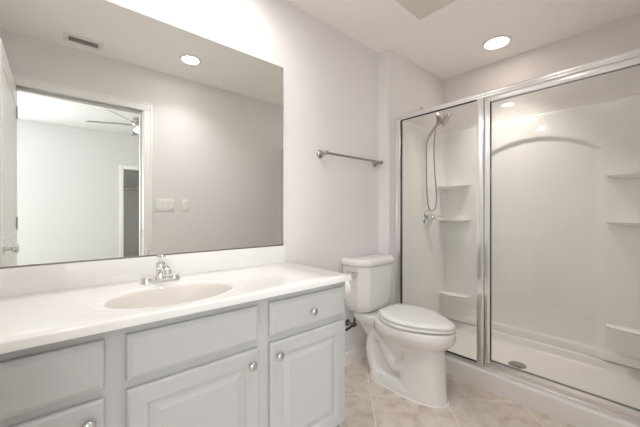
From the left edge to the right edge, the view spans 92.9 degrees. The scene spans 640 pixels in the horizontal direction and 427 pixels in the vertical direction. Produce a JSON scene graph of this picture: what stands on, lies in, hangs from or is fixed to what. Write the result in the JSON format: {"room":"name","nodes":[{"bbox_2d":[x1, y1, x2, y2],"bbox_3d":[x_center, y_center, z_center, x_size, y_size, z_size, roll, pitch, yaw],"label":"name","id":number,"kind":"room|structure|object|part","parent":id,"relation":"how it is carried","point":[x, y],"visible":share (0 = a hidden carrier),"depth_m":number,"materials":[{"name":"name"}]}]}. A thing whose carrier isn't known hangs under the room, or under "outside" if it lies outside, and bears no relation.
{"room":"bathroom","nodes":[
{"label":"bathroom","id":0,"kind":"room"},
{"bbox_2d":[106,0,442,352],"bbox_3d":[-0.069,-0.100,2.018,3.440,2.440,0.198,0,0,-41],"label":"wall","id":1,"kind":"structure","parent":0,"point":[341,95],"depth_m":2.13,"materials":[{"name":"white paint"}]},
{"bbox_2d":[0,0,283,268],"bbox_3d":[-0.755,-0.351,1.412,1.402,1.094,0.008,0,0,-41],"label":"wall mirror","id":2,"kind":"object","parent":1,"relation":"attached to","point":[125,133],"visible":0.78,"depth_m":1.33,"materials":[{"name":"silver mirror"}]},
{"bbox_2d":[0,245,284,296],"bbox_3d":[-0.750,0.245,1.408,1.408,0.099,0.020,0,0,-41],"label":"backsplash","id":3,"kind":"structure","parent":1,"relation":"attached to","point":[41,278],"depth_m":1.30,"materials":[{"name":"stone"}]},
{"bbox_2d":[316,150,382,166],"bbox_3d":[0.246,-0.405,2.237,0.646,0.058,0.080,0,0,-41],"label":"towel bar","id":4,"kind":"object","parent":1,"relation":"attached to","point":[320,153],"visible":1,"depth_m":2.14,"materials":[{"name":"silver metal"}]},
{"bbox_3d":[0.024,-0.405,2.044,0.058,0.058,0.080,0,0,-41],"label":"post","id":5,"kind":"part","parent":4,"relation":"part of","materials":[{"name":"silver metal"}]},
{"bbox_3d":[0.467,-0.405,2.431,0.058,0.058,0.080,0,0,-41],"label":"post","id":6,"kind":"part","parent":4,"relation":"part of","materials":[{"name":"silver metal"}]},
{"bbox_2d":[345,317,356,330],"bbox_3d":[0.212,0.763,2.191,0.123,0.141,0.106,0,0,-41],"label":"water supply valve","id":7,"kind":"object","parent":1,"relation":"attached to","point":[347,322],"visible":0.91,"depth_m":2.20,"materials":[{"name":"metal"}]},
{"bbox_3d":[0.222,0.813,2.174,0.115,0.031,0.018,0,0,-44],"label":"valve handle","id":8,"kind":"part","parent":7,"relation":"part of","materials":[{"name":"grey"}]},
{"bbox_2d":[345,345,366,366],"bbox_3d":[0.128,1.075,2.179,0.924,0.090,0.014,0,0,-41],"label":"baseboard","id":9,"kind":"structure","parent":1,"relation":"attached to","point":[355,355],"depth_m":2.29,"materials":[{"name":"white paint"}]},
{"bbox_2d":[420,107,450,210],"bbox_3d":[1.033,-0.491,2.685,0.150,0.944,0.244,0,0,-41],"label":"shower","id":10,"kind":"object","parent":1,"relation":"attached to","point":[444,119],"visible":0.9,"depth_m":2.68,"materials":[{"name":"silver metal"}]},
{"bbox_2d":[345,281,350,298],"bbox_3d":[0.089,0.396,1.604,0.110,0.124,0.124,0,0,-41],"label":"toilet paper roll","id":11,"kind":"object","parent":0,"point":[347,284],"visible":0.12,"depth_m":1.58,"materials":[{"name":"white paper"}]},
{"bbox_2d":[342,357,574,426],"bbox_3d":[0.433,1.160,1.443,3.440,0.080,1.725,0,0,-41],"label":"floor","id":12,"kind":"structure","parent":0,"point":[368,403],"depth_m":1.74,"materials":[{"name":"tile"}]},
{"bbox_2d":[0,282,344,426],"bbox_3d":[-0.565,0.720,1.198,1.409,0.800,0.578,0,0,-41],"label":"vanity cabinet","id":13,"kind":"object","parent":12,"relation":"on","point":[276,361],"visible":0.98,"depth_m":1.00,"materials":[{"name":"grey paint"}]},
{"bbox_3d":[-0.756,0.415,0.700,0.425,0.135,0.019,0,0,-41],"label":"drawer","id":14,"kind":"part","parent":13,"relation":"part of","materials":[{"name":"grey paint"}]},
{"bbox_3d":[-0.756,0.750,0.700,0.425,0.484,0.019,0,0,-41],"label":"door","id":15,"kind":"part","parent":13,"relation":"part of","materials":[{"name":"grey paint"}]},
{"bbox_3d":[-0.608,0.558,0.797,0.033,0.033,0.031,0,0,-41],"label":"knob","id":16,"kind":"part","parent":13,"relation":"part of","materials":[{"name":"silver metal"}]},
{"bbox_2d":[0,245,351,353],"bbox_3d":[-0.568,0.306,1.206,1.417,0.220,0.564,0,0,-41],"label":"countertop","id":17,"kind":"structure","parent":13,"relation":"on","point":[40,305],"depth_m":1.16,"materials":[{"name":"stone"}]},
{"bbox_2d":[139,254,179,284],"bbox_3d":[-0.658,0.236,1.279,0.160,0.117,0.152,0,0,-41],"label":"faucet","id":18,"kind":"object","parent":17,"relation":"on","point":[163,270],"visible":1,"depth_m":1.29,"materials":[{"name":"silver metal"}]},
{"bbox_3d":[-0.690,0.287,1.316,0.160,0.014,0.054,0,0,-41],"label":"plate","id":19,"kind":"part","parent":18,"relation":"part of","materials":[{"name":"silver metal"}]},
{"bbox_3d":[-0.684,0.194,1.309,0.038,0.034,0.037,0,0,-41],"label":"lift handle","id":20,"kind":"part","parent":18,"relation":"part of","materials":[{"name":"silver metal"}]},
{"bbox_3d":[-0.663,0.244,1.285,0.048,0.075,0.130,0,0,-41],"label":"spout","id":21,"kind":"part","parent":18,"relation":"part of","materials":[{"name":"silver metal"}]},
{"bbox_2d":[104,283,231,308],"bbox_3d":[-0.536,0.356,1.125,0.430,0.118,0.284,0,0,-41],"label":"sink","id":22,"kind":"object","parent":17,"relation":"in","point":[182,293],"depth_m":1.21,"materials":[{"name":"beige ceramic"}]},
{"bbox_3d":[-0.396,0.415,1.014,0.428,0.135,0.019,0,0,-41],"label":"false drawer","id":23,"kind":"part","parent":13,"relation":"part of","materials":[{"name":"grey paint"}]},
{"bbox_3d":[-0.396,0.750,1.014,0.428,0.484,0.019,0,0,-41],"label":"door","id":24,"kind":"part","parent":13,"relation":"part of","materials":[{"name":"grey paint"}]},
{"bbox_3d":[-0.247,0.558,1.112,0.033,0.033,0.031,0,0,-41],"label":"knob","id":25,"kind":"part","parent":13,"relation":"part of","materials":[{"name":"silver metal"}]},
{"bbox_3d":[-0.157,0.558,1.190,0.033,0.033,0.031,0,0,-41],"label":"knob","id":26,"kind":"part","parent":13,"relation":"part of","materials":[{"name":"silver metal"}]},
{"bbox_3d":[-0.042,0.415,1.323,0.413,0.135,0.019,0,0,-41],"label":"drawer","id":27,"kind":"part","parent":13,"relation":"part of","materials":[{"name":"grey paint"}]},
{"bbox_3d":[-0.042,0.750,1.323,0.413,0.484,0.019,0,0,-41],"label":"door","id":28,"kind":"part","parent":13,"relation":"part of","materials":[{"name":"grey paint"}]},
{"bbox_3d":[-0.027,0.420,1.304,0.033,0.033,0.031,0,0,-41],"label":"knob","id":29,"kind":"part","parent":13,"relation":"part of","materials":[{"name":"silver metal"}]},
{"bbox_2d":[340,253,455,407],"bbox_3d":[0.537,0.718,2.026,0.449,0.804,0.737,0,0,-41],"label":"toilet","id":30,"kind":"object","parent":12,"relation":"on","point":[407,344],"visible":1,"depth_m":1.91,"materials":[{"name":"white ceramic"}]},
{"bbox_3d":[0.227,0.398,2.072,0.088,0.026,0.041,0,0,17],"label":"flush lever","id":31,"kind":"part","parent":30,"relation":"part of","materials":[{"name":"silver metal"}]},
{"bbox_3d":[0.374,0.339,2.224,0.434,0.046,0.224,0,0,-41],"label":"tank lid","id":32,"kind":"part","parent":30,"relation":"part of","materials":[{"name":"white ceramic"}]},
{"bbox_3d":[0.372,0.527,2.227,0.404,0.329,0.202,0,0,-41],"label":"tank","id":33,"kind":"part","parent":30,"relation":"part of","materials":[{"name":"white ceramic"}]},
{"bbox_3d":[0.537,0.908,2.004,0.356,0.424,0.703,0,0,-41],"label":"bowl","id":34,"kind":"part","parent":30,"relation":"part of","materials":[{"name":"white ceramic"}]},
{"bbox_3d":[0.615,0.678,1.915,0.366,0.024,0.466,0,0,-41],"label":"seat","id":35,"kind":"part","parent":30,"relation":"part of","materials":[{"name":"white plastic"}]},
{"bbox_3d":[0.615,0.651,1.915,0.368,0.033,0.468,0,0,-41],"label":"seat lid","id":36,"kind":"part","parent":30,"relation":"part of","materials":[{"name":"white plastic"}]},
{"bbox_2d":[445,318,639,426],"bbox_3d":[1.384,1.061,2.181,0.833,0.118,1.463,0,0,-41],"label":"shower pan","id":37,"kind":"object","parent":12,"relation":"on","point":[611,380],"visible":0.76,"depth_m":2.00,"materials":[{"name":"white plastic"}]},
{"bbox_2d":[394,48,639,424],"bbox_3d":[1.102,0.109,1.936,0.053,1.784,1.462,0,0,-41],"label":"shower door frame","id":38,"kind":"structure","parent":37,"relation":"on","point":[629,59],"depth_m":1.94,"materials":[{"name":"silver metal"}]},
{"bbox_3d":[1.055,0.115,1.988,0.044,1.728,0.044,0,0,-41],"label":"post","id":39,"kind":"part","parent":38,"relation":"part of","materials":[{"name":"silver metal"}]},
{"bbox_3d":[1.312,0.116,1.683,0.037,1.715,0.746,0,0,-41],"label":"door","id":40,"kind":"part","parent":38,"relation":"part of","materials":[{"name":"clear glass"}]},
{"bbox_3d":[1.314,0.114,1.685,0.005,1.639,0.674,0,0,-41],"label":"glass pane","id":41,"kind":"part","parent":38,"relation":"part of","materials":[{"name":"clear glass"}]},
{"bbox_2d":[403,94,639,368],"bbox_3d":[1.410,0.114,2.203,0.765,1.787,1.463,0,0,-41],"label":"shower surround","id":42,"kind":"object","parent":37,"relation":"on","point":[566,182],"visible":0.88,"depth_m":2.37,"materials":[{"name":"white plastic"}]},
{"bbox_2d":[423,210,442,226],"bbox_3d":[1.019,0.045,2.739,0.162,0.156,0.105,0,0,-41],"label":"shower valve","id":43,"kind":"object","parent":42,"relation":"attached to","point":[428,217],"visible":1,"depth_m":2.74,"materials":[{"name":"silver metal"}]},
{"bbox_3d":[0.988,0.045,2.769,0.156,0.156,0.018,0,0,-41],"label":"valve plate","id":44,"kind":"part","parent":43,"relation":"part of","materials":[{"name":"silver metal"}]},
{"bbox_3d":[1.035,0.035,2.757,0.132,0.060,0.074,0,0,-23],"label":"lever handle","id":45,"kind":"part","parent":43,"relation":"part of","materials":[{"name":"silver metal"}]},
{"bbox_2d":[439,219,468,222],"bbox_3d":[1.257,0.072,2.843,0.103,0.034,0.258,0,0,-41],"label":"corner shelf","id":46,"kind":"object","parent":42,"relation":"attached to","point":[440,220],"depth_m":2.83,"materials":[{"name":"white plastic"}]},
{"bbox_2d":[439,291,469,297],"bbox_3d":[1.257,0.772,2.843,0.103,0.034,0.258,0,0,-41],"label":"corner shelf","id":47,"kind":"object","parent":42,"relation":"attached to","point":[447,294],"depth_m":2.86,"materials":[{"name":"white plastic"}]},
{"bbox_2d":[439,185,469,189],"bbox_3d":[1.257,-0.243,2.843,0.103,0.034,0.258,0,0,-41],"label":"corner shelf","id":48,"kind":"object","parent":42,"relation":"attached to","point":[441,187],"depth_m":2.83,"materials":[{"name":"white plastic"}]},
{"bbox_2d":[606,323,639,335],"bbox_3d":[2.022,0.772,1.967,0.103,0.034,0.258,0,0,-41],"label":"corner shelf","id":49,"kind":"object","parent":42,"relation":"attached to","point":[619,328],"depth_m":2.01,"materials":[{"name":"white plastic"}]},
{"bbox_2d":[606,172,639,178],"bbox_3d":[2.022,-0.243,1.967,0.103,0.034,0.258,0,0,-41],"label":"corner shelf","id":50,"kind":"object","parent":42,"relation":"attached to","point":[610,175],"depth_m":2.00,"materials":[{"name":"white plastic"}]},
{"bbox_2d":[607,222,639,226],"bbox_3d":[2.022,0.072,1.967,0.103,0.034,0.258,0,0,-41],"label":"corner shelf","id":51,"kind":"object","parent":42,"relation":"attached to","point":[609,224],"depth_m":1.99,"materials":[{"name":"white plastic"}]},
{"bbox_2d":[284,0,639,79],"bbox_3d":[0.413,-1.360,1.466,3.440,0.080,1.665,0,0,-41],"label":"ceiling","id":52,"kind":"structure","parent":0,"point":[447,43],"depth_m":2.12,"materials":[{"name":"white paint"}]},
{"bbox_2d":[395,0,455,19],"bbox_3d":[0.660,-1.311,1.834,0.300,0.018,0.306,0,0,-41],"label":"exhaust fan cover","id":53,"kind":"object","parent":52,"relation":"attached to","point":[420,9],"visible":1,"depth_m":1.90,"materials":[{"name":"plastic"}]},
{"bbox_2d":[482,35,511,49],"bbox_3d":[1.361,-1.314,2.342,0.200,0.011,0.200,0,0,-41],"label":"recessed light","id":54,"kind":"object","parent":52,"relation":"in","point":[499,41],"visible":1,"depth_m":2.33,"materials":[{"name":"white paint"}]},
{"bbox_2d":[443,13,639,132],"bbox_3d":[1.737,-0.100,2.489,0.100,2.440,1.467,0,0,-41],"label":"wall","id":55,"kind":"structure","parent":0,"point":[622,35],"depth_m":2.34,"materials":[{"name":"white paint"}]}
]}

